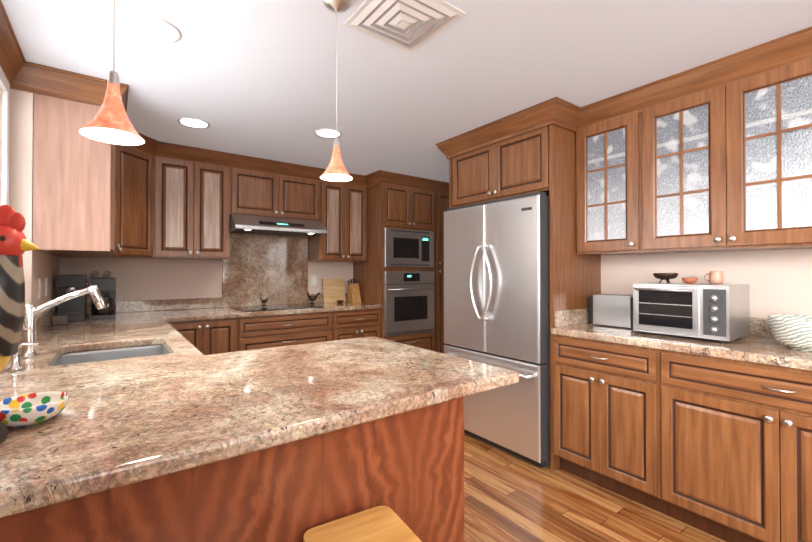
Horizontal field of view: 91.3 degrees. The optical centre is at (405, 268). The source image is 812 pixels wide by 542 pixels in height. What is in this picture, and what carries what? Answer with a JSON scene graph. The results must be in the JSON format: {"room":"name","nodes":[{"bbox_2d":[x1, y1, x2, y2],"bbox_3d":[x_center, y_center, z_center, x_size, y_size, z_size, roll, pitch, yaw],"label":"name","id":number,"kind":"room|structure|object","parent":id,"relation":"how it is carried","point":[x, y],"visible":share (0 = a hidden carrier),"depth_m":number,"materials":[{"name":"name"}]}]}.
{"room":"kitchen","nodes":[
{"label":"kitchen","id":0,"kind":"room"},
{"bbox_2d":[0,87,59,317],"bbox_3d":[-0.832,0.100,0.367,0.220,2.340,6.880,0,-1,-37],"label":"wall","id":1,"kind":"structure","parent":0,"point":[39,264],"depth_m":2.08,"materials":[{"name":"beige paint"}]},
{"bbox_2d":[0,67,9,205],"bbox_3d":[-1.609,-0.351,1.363,0.148,1.180,1.520,0,-1,-37],"label":"window","id":2,"kind":"structure","parent":1,"relation":"in","point":[4,84],"depth_m":1.96,"materials":[{"name":"white"}]},
{"bbox_2d":[38,278,40,298],"bbox_3d":[-2.121,0.117,2.299,0.008,0.116,0.070,0,-1,-37],"label":"electrical outlet","id":3,"kind":"object","parent":1,"relation":"attached to","point":[39,288],"visible":1,"depth_m":2.28,"materials":[{"name":"white plastic"}]},
{"bbox_2d":[45,278,47,295],"bbox_3d":[-2.300,0.120,2.540,0.008,0.116,0.070,0,-1,-37],"label":"electrical outlet","id":4,"kind":"object","parent":1,"relation":"attached to","point":[46,286],"visible":1,"depth_m":2.52,"materials":[{"name":"white plastic"}]},
{"bbox_2d":[35,305,57,338],"bbox_3d":[-2.357,0.325,2.624,0.034,0.100,1.376,0,-1,-37],"label":"backsplash","id":5,"kind":"structure","parent":1,"relation":"attached to","point":[43,321],"depth_m":2.33,"materials":[{"name":"stone"}]},
{"bbox_2d":[32,93,119,256],"bbox_3d":[-2.056,-0.531,2.506,0.348,0.870,0.775,0,-1,-37],"label":"upper cabinet","id":6,"kind":"object","parent":1,"relation":"attached to","point":[92,198],"depth_m":2.19,"materials":[{"name":"brown wood"}]},
{"bbox_2d":[59,233,352,301],"bbox_3d":[-1.228,0.137,4.429,4.420,2.340,0.120,0,-1,-37],"label":"wall","id":7,"kind":"structure","parent":0,"point":[145,279],"depth_m":3.64,"materials":[{"name":"beige paint"}]},
{"bbox_2d":[86,257,155,258],"bbox_3d":[-2.364,-0.525,3.140,0.608,0.870,0.605,0,-1,-37],"label":"upper cabinet","id":8,"kind":"object","parent":7,"relation":"attached to","point":[86,257],"depth_m":3.30,"materials":[{"name":"brown wood"}]},
{"bbox_2d":[116,145,159,256],"bbox_3d":[-2.127,-0.516,3.105,0.273,0.828,0.273,0,-1,-37],"label":"upper cabinet","id":9,"kind":"object","parent":7,"relation":"attached to","point":[138,203],"depth_m":3.13,"materials":[{"name":"brown wood"}]},
{"bbox_2d":[156,157,231,259],"bbox_3d":[-1.954,-0.521,3.603,0.598,0.870,0.347,0,-1,-37],"label":"upper cabinet","id":10,"kind":"object","parent":7,"relation":"attached to","point":[196,198],"depth_m":3.47,"materials":[{"name":"brown wood"}]},
{"bbox_2d":[87,233,347,313],"bbox_3d":[-1.706,0.019,3.985,2.675,0.736,0.020,0,-1,-37],"label":"backsplash","id":11,"kind":"structure","parent":7,"relation":"attached to","point":[255,267],"depth_m":4.10,"materials":[{"name":"stone"}]},
{"bbox_2d":[232,168,323,220],"bbox_3d":[-1.356,-0.724,4.049,0.889,0.455,0.347,0,-1,-37],"label":"upper cabinet","id":12,"kind":"object","parent":7,"relation":"attached to","point":[254,193],"depth_m":3.89,"materials":[{"name":"brown wood"}]},
{"bbox_2d":[230,214,326,236],"bbox_3d":[-1.307,-0.423,3.978,0.878,0.143,0.511,0,-1,-37],"label":"under-cabinet range hood","id":13,"kind":"object","parent":12,"relation":"attached to","point":[250,224],"visible":0.98,"depth_m":3.82,"materials":[{"name":"silver metal"}]},
{"bbox_2d":[311,275,316,284],"bbox_3d":[-1.041,0.137,4.488,0.070,0.116,0.008,0,-1,-37],"label":"electrical outlet","id":14,"kind":"object","parent":7,"relation":"attached to","point":[313,279],"visible":1,"depth_m":4.49,"materials":[{"name":"white plastic"}]},
{"bbox_2d":[308,181,366,261],"bbox_3d":[-0.766,-0.513,4.484,0.577,0.870,0.347,0,-1,-37],"label":"upper cabinet","id":15,"kind":"object","parent":7,"relation":"attached to","point":[345,206],"depth_m":4.34,"materials":[{"name":"brown wood"}]},
{"bbox_2d":[1,0,811,182],"bbox_3d":[0.856,-1.109,1.629,4.420,0.100,7.120,0,-1,-37],"label":"ceiling","id":16,"kind":"structure","parent":0,"point":[254,78],"depth_m":2.03,"materials":[{"name":"white paint"}]},
{"bbox_2d":[79,0,144,144],"bbox_3d":[-0.702,-0.689,0.956,0.126,0.749,0.126,0,-1,-37],"label":"pendant light","id":17,"kind":"object","parent":16,"relation":"hanging from","point":[109,122],"visible":1,"depth_m":0.94,"materials":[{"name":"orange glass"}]},
{"bbox_2d":[125,13,181,42],"bbox_3d":[-1.111,-1.054,1.752,0.209,0.006,0.209,0,-1,-37],"label":"recessed light","id":18,"kind":"object","parent":16,"relation":"in","point":[153,28],"visible":1,"depth_m":1.74,"materials":[{"name":"white paint"}]},
{"bbox_2d":[177,117,209,128],"bbox_3d":[-1.527,-1.044,2.862,0.209,0.006,0.209,0,-1,-37],"label":"recessed light","id":19,"kind":"object","parent":16,"relation":"in","point":[193,122],"visible":1,"depth_m":2.85,"materials":[{"name":"white paint"}]},
{"bbox_2d":[314,128,341,137],"bbox_3d":[-0.602,-1.042,3.074,0.209,0.006,0.209,0,-1,-37],"label":"recessed light","id":20,"kind":"object","parent":16,"relation":"in","point":[326,133],"visible":0.98,"depth_m":3.07,"materials":[{"name":"white paint"}]},
{"bbox_2d":[320,0,351,181],"bbox_3d":[-0.275,-0.707,1.571,0.126,0.702,0.126,0,-1,-37],"label":"pendant light","id":21,"kind":"object","parent":16,"relation":"hanging from","point":[335,170],"visible":1,"depth_m":1.56,"materials":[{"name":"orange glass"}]},
{"bbox_2d":[344,0,465,52],"bbox_3d":[-0.012,-1.043,1.682,0.370,0.030,0.370,0,-1,-37],"label":"ceiling vent","id":22,"kind":"object","parent":16,"relation":"in","point":[410,26],"visible":1,"depth_m":1.67,"materials":[{"name":"white metal"}]},
{"bbox_2d":[464,433,726,541],"bbox_3d":[0.856,1.331,1.606,4.420,0.100,7.120,0,-1,-37],"label":"floor","id":23,"kind":"structure","parent":0,"point":[508,497],"depth_m":2.12,"materials":[{"name":"brown wood"}]},
{"bbox_2d":[168,317,239,354],"bbox_3d":[-1.844,0.861,3.491,0.540,0.874,0.637,0,-1,-37],"label":"base cabinet","id":24,"kind":"object","parent":23,"relation":"on","point":[214,336],"depth_m":3.28,"materials":[{"name":"brown wood"}]},
{"bbox_2d":[0,397,463,541],"bbox_3d":[-0.620,0.841,1.236,1.357,0.874,0.885,0,-1,-37],"label":"base cabinet","id":25,"kind":"object","parent":23,"relation":"on","point":[407,468],"visible":0.33,"depth_m":0.95,"materials":[{"name":"brown wood"}]},
{"bbox_2d":[0,310,307,517],"bbox_3d":[-1.560,0.390,2.023,0.780,0.040,3.342,0,-1,-37],"label":"countertop","id":26,"kind":"structure","parent":25,"relation":"on","point":[185,404],"depth_m":0.97,"materials":[{"name":"stone"}]},
{"bbox_2d":[0,204,38,443],"bbox_3d":[-0.879,0.113,0.800,0.229,0.490,0.139,0,-1,-17],"label":"rooster","id":27,"kind":"object","parent":26,"relation":"on","point":[15,244],"visible":0.98,"depth_m":0.81,"materials":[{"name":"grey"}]},
{"bbox_2d":[8,343,38,370],"bbox_3d":[-1.377,0.317,1.429,0.080,0.093,0.040,0,-1,-37],"label":"soap dispenser","id":28,"kind":"object","parent":26,"relation":"on","point":[15,363],"visible":0.79,"depth_m":1.41,"materials":[{"name":"silver metal"}]},
{"bbox_2d":[0,391,68,426],"bbox_3d":[-0.883,0.334,0.930,0.143,0.050,0.143,0,-1,-37],"label":"bowl","id":29,"kind":"object","parent":26,"relation":"on","point":[26,409],"visible":0.98,"depth_m":0.93,"materials":[{"name":"multicoloured ceramic"}]},
{"bbox_2d":[52,314,68,324],"bbox_3d":[-2.330,0.345,2.677,0.075,0.059,0.140,0,-1,-37],"label":"box","id":30,"kind":"object","parent":26,"relation":"on","point":[60,319],"visible":1,"depth_m":2.63,"materials":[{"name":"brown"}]},
{"bbox_2d":[20,285,105,357],"bbox_3d":[-1.454,0.221,1.689,0.281,0.291,0.088,0,-1,-37],"label":"faucet","id":31,"kind":"object","parent":26,"relation":"on","point":[28,328],"visible":0.94,"depth_m":1.64,"materials":[{"name":"silver metal"}]},
{"bbox_2d":[57,274,88,321],"bbox_3d":[-2.412,0.212,2.878,0.172,0.330,0.342,0,-1,-37],"label":"espresso machine","id":32,"kind":"object","parent":26,"relation":"on","point":[75,309],"visible":0.71,"depth_m":2.84,"materials":[{"name":"black plastic"}]},
{"bbox_2d":[90,278,115,319],"bbox_3d":[-2.301,0.228,3.022,0.152,0.300,0.242,0,-1,-37],"label":"drip coffee maker","id":33,"kind":"object","parent":26,"relation":"on","point":[107,287],"visible":0.9,"depth_m":2.96,"materials":[{"name":"black plastic"}]},
{"bbox_2d":[90,271,112,277],"bbox_3d":[-2.360,0.050,3.081,0.145,0.055,0.006,0,-1,-37],"label":"rack","id":34,"kind":"object","parent":33,"relation":"on","point":[106,276],"visible":1,"depth_m":3.08,"materials":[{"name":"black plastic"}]},
{"bbox_2d":[54,345,169,365],"bbox_3d":[-1.321,0.507,1.805,0.462,0.196,0.572,0,-1,-37],"label":"sink basin","id":35,"kind":"object","parent":26,"relation":"in","point":[101,355],"visible":0.04,"depth_m":2.00,"materials":[{"name":"silver metal"}]},
{"bbox_2d":[224,336,518,437],"bbox_3d":[-0.218,0.386,1.550,0.812,0.040,0.984,0,-1,-37],"label":"countertop","id":36,"kind":"structure","parent":25,"relation":"on","point":[340,384],"depth_m":1.33,"materials":[{"name":"stone"}]},
{"bbox_2d":[240,311,335,350],"bbox_3d":[-1.270,0.865,3.917,0.890,0.874,0.637,0,-1,-37],"label":"base cabinet","id":37,"kind":"object","parent":23,"relation":"on","point":[257,332],"depth_m":3.65,"materials":[{"name":"brown wood"}]},
{"bbox_2d":[164,301,381,320],"bbox_3d":[-1.244,0.407,3.928,1.995,0.040,0.656,0,-1,-37],"label":"countertop","id":38,"kind":"structure","parent":37,"relation":"on","point":[224,312],"depth_m":3.60,"materials":[{"name":"stone"}]},
{"bbox_2d":[230,303,323,311],"bbox_3d":[-1.270,0.383,3.920,0.760,0.006,0.515,0,-1,-37],"label":"glass cooktop","id":39,"kind":"object","parent":38,"relation":"in","point":[272,307],"visible":1,"depth_m":3.83,"materials":[{"name":"black glass"}]},
{"bbox_2d":[260,296,269,305],"bbox_3d":[-1.446,0.335,4.059,0.112,0.091,0.048,0,-1,-37],"label":"bird figurine","id":40,"kind":"object","parent":39,"relation":"on","point":[264,301],"visible":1,"depth_m":4.04,"materials":[{"name":"brown"}]},
{"bbox_2d":[305,292,319,303],"bbox_3d":[-1.008,0.325,4.330,0.147,0.131,0.098,0,-1,-37],"label":"rooster figurine","id":41,"kind":"object","parent":38,"relation":"on","point":[312,298],"visible":1,"depth_m":4.32,"materials":[{"name":"brown"}]},
{"bbox_2d":[322,279,345,302],"bbox_3d":[-0.830,0.257,4.571,0.270,0.270,0.061,0,-1,-37],"label":"cutting board","id":42,"kind":"object","parent":38,"relation":"on","point":[333,290],"visible":1,"depth_m":4.56,"materials":[{"name":"brown wood"}]},
{"bbox_2d":[348,279,360,302],"bbox_3d":[-0.603,0.257,4.596,0.105,0.270,0.164,0,-1,-37],"label":"knife block","id":43,"kind":"object","parent":38,"relation":"on","point":[354,296],"visible":1,"depth_m":4.56,"materials":[{"name":"brown wood"}]},
{"bbox_2d":[336,308,380,339],"bbox_3d":[-0.680,0.869,4.354,0.578,0.874,0.637,0,-1,-37],"label":"base cabinet","id":44,"kind":"object","parent":23,"relation":"on","point":[350,324],"depth_m":4.10,"materials":[{"name":"brown wood"}]},
{"bbox_2d":[303,506,421,541],"bbox_3d":[-0.065,0.949,0.850,0.230,0.650,0.340,0,-1,-31],"label":"bar stool","id":45,"kind":"object","parent":23,"relation":"on","point":[381,524],"visible":0.98,"depth_m":0.95,"materials":[{"name":"brown wood"}]},
{"bbox_2d":[353,183,448,353],"bbox_3d":[0.057,0.183,4.878,1.220,2.255,0.682,0,-1,-37],"label":"tall cabinet","id":46,"kind":"object","parent":23,"relation":"on","point":[396,206],"visible":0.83,"depth_m":4.52,"materials":[{"name":"brown wood"}]},
{"bbox_2d":[384,228,433,266],"bbox_3d":[0.049,-0.225,4.506,0.690,0.425,0.022,0,-1,-37],"label":"built-in microwave","id":47,"kind":"object","parent":46,"relation":"in","point":[407,248],"visible":1,"depth_m":4.48,"materials":[{"name":"silver metal"}]},
{"bbox_2d":[384,271,434,336],"bbox_3d":[0.066,0.389,4.477,0.690,0.707,0.079,0,-1,-37],"label":"wall oven","id":48,"kind":"object","parent":46,"relation":"in","point":[408,304],"visible":1,"depth_m":4.46,"materials":[{"name":"silver metal"}]},
{"bbox_2d":[444,192,549,467],"bbox_3d":[0.810,0.401,3.037,0.740,1.763,0.900,0,-1,-37],"label":"refrigerator","id":49,"kind":"object","parent":23,"relation":"on","point":[496,283],"visible":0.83,"depth_m":2.71,"materials":[{"name":"grey metal"}]},
{"bbox_2d":[449,124,600,470],"bbox_3d":[0.876,0.167,3.088,0.629,2.255,0.970,0,-1,-37],"label":"tall cabinet","id":50,"kind":"object","parent":23,"relation":"on","point":[543,159],"visible":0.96,"depth_m":2.68,"materials":[{"name":"brown wood"}]},
{"bbox_2d":[553,334,652,508],"bbox_3d":[1.350,0.852,2.445,0.627,0.874,0.613,0,-1,-37],"label":"base cabinet","id":51,"kind":"object","parent":23,"relation":"on","point":[603,391],"depth_m":2.24,"materials":[{"name":"brown wood"}]},
{"bbox_2d":[551,322,811,370],"bbox_3d":[2.007,0.386,1.556,0.634,0.040,2.833,0,-1,-37],"label":"countertop","id":52,"kind":"structure","parent":51,"relation":"on","point":[762,350],"depth_m":1.95,"materials":[{"name":"stone"}]},
{"bbox_2d":[590,294,632,328],"bbox_3d":[1.372,0.274,2.574,0.170,0.200,0.285,0,-1,-37],"label":"toaster","id":53,"kind":"object","parent":52,"relation":"on","point":[613,310],"visible":0.73,"depth_m":2.52,"materials":[{"name":"silver metal"}]},
{"bbox_2d":[633,282,749,342],"bbox_3d":[1.546,0.228,2.178,0.383,0.284,0.440,0,-1,-37],"label":"toaster oven","id":54,"kind":"object","parent":52,"relation":"on","point":[720,313],"visible":1,"depth_m":2.05,"materials":[{"name":"silver metal"}]},
{"bbox_2d":[653,273,677,282],"bbox_3d":[1.500,0.058,2.294,0.124,0.059,0.124,0,-1,-37],"label":"bowl","id":55,"kind":"object","parent":54,"relation":"on","point":[665,276],"visible":1,"depth_m":2.25,"materials":[{"name":"brown wood"}]},
{"bbox_2d":[682,278,697,283],"bbox_3d":[1.571,0.069,2.198,0.071,0.032,0.071,0,-1,-37],"label":"terracotta bowl","id":56,"kind":"object","parent":54,"relation":"on","point":[689,280],"visible":1,"depth_m":2.17,"materials":[{"name":"brown ceramic"}]},
{"bbox_2d":[704,271,723,283],"bbox_3d":[1.635,0.049,2.111,0.061,0.070,0.085,0,-1,-37],"label":"ceramic mug","id":57,"kind":"object","parent":54,"relation":"on","point":[716,277],"visible":1,"depth_m":2.08,"materials":[{"name":"beige ceramic"}]},
{"bbox_2d":[768,315,811,351],"bbox_3d":[1.819,0.295,1.794,0.269,0.143,0.269,0,-1,-37],"label":"ceramic bowl","id":58,"kind":"object","parent":52,"relation":"on","point":[794,332],"visible":1,"depth_m":1.76,"materials":[{"name":"white ceramic"}]},
{"bbox_2d":[653,348,811,541],"bbox_3d":[1.803,0.846,1.833,0.627,0.874,0.910,0,-1,-37],"label":"base cabinet","id":59,"kind":"object","parent":23,"relation":"on","point":[720,448],"depth_m":1.78,"materials":[{"name":"brown wood"}]},
{"bbox_2d":[601,248,811,317],"bbox_3d":[2.753,0.114,1.929,1.000,2.340,5.120,0,-1,-37],"label":"wall","id":60,"kind":"structure","parent":0,"point":[779,282],"depth_m":2.23,"materials":[{"name":"beige paint"}]},
{"bbox_2d":[0,0,811,192],"bbox_3d":[0.815,-0.993,1.602,4.080,0.128,6.868,0,-1,-37],"label":"crown molding","id":61,"kind":"structure","parent":60,"relation":"attached to","point":[21,73],"depth_m":2.33,"materials":[{"name":"brown wood"}]},
{"bbox_2d":[555,308,773,337],"bbox_3d":[2.026,0.316,1.570,0.587,0.100,2.833,0,-1,-37],"label":"backsplash","id":62,"kind":"structure","parent":60,"relation":"attached to","point":[759,326],"depth_m":2.54,"materials":[{"name":"stone"}]},
{"bbox_2d":[576,58,811,254],"bbox_3d":[2.110,-0.538,1.640,0.379,0.870,2.833,0,-1,-37],"label":"upper cabinet","id":63,"kind":"object","parent":60,"relation":"attached to","point":[728,167],"visible":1,"depth_m":2.10,"materials":[{"name":"brown wood"}]}
]}

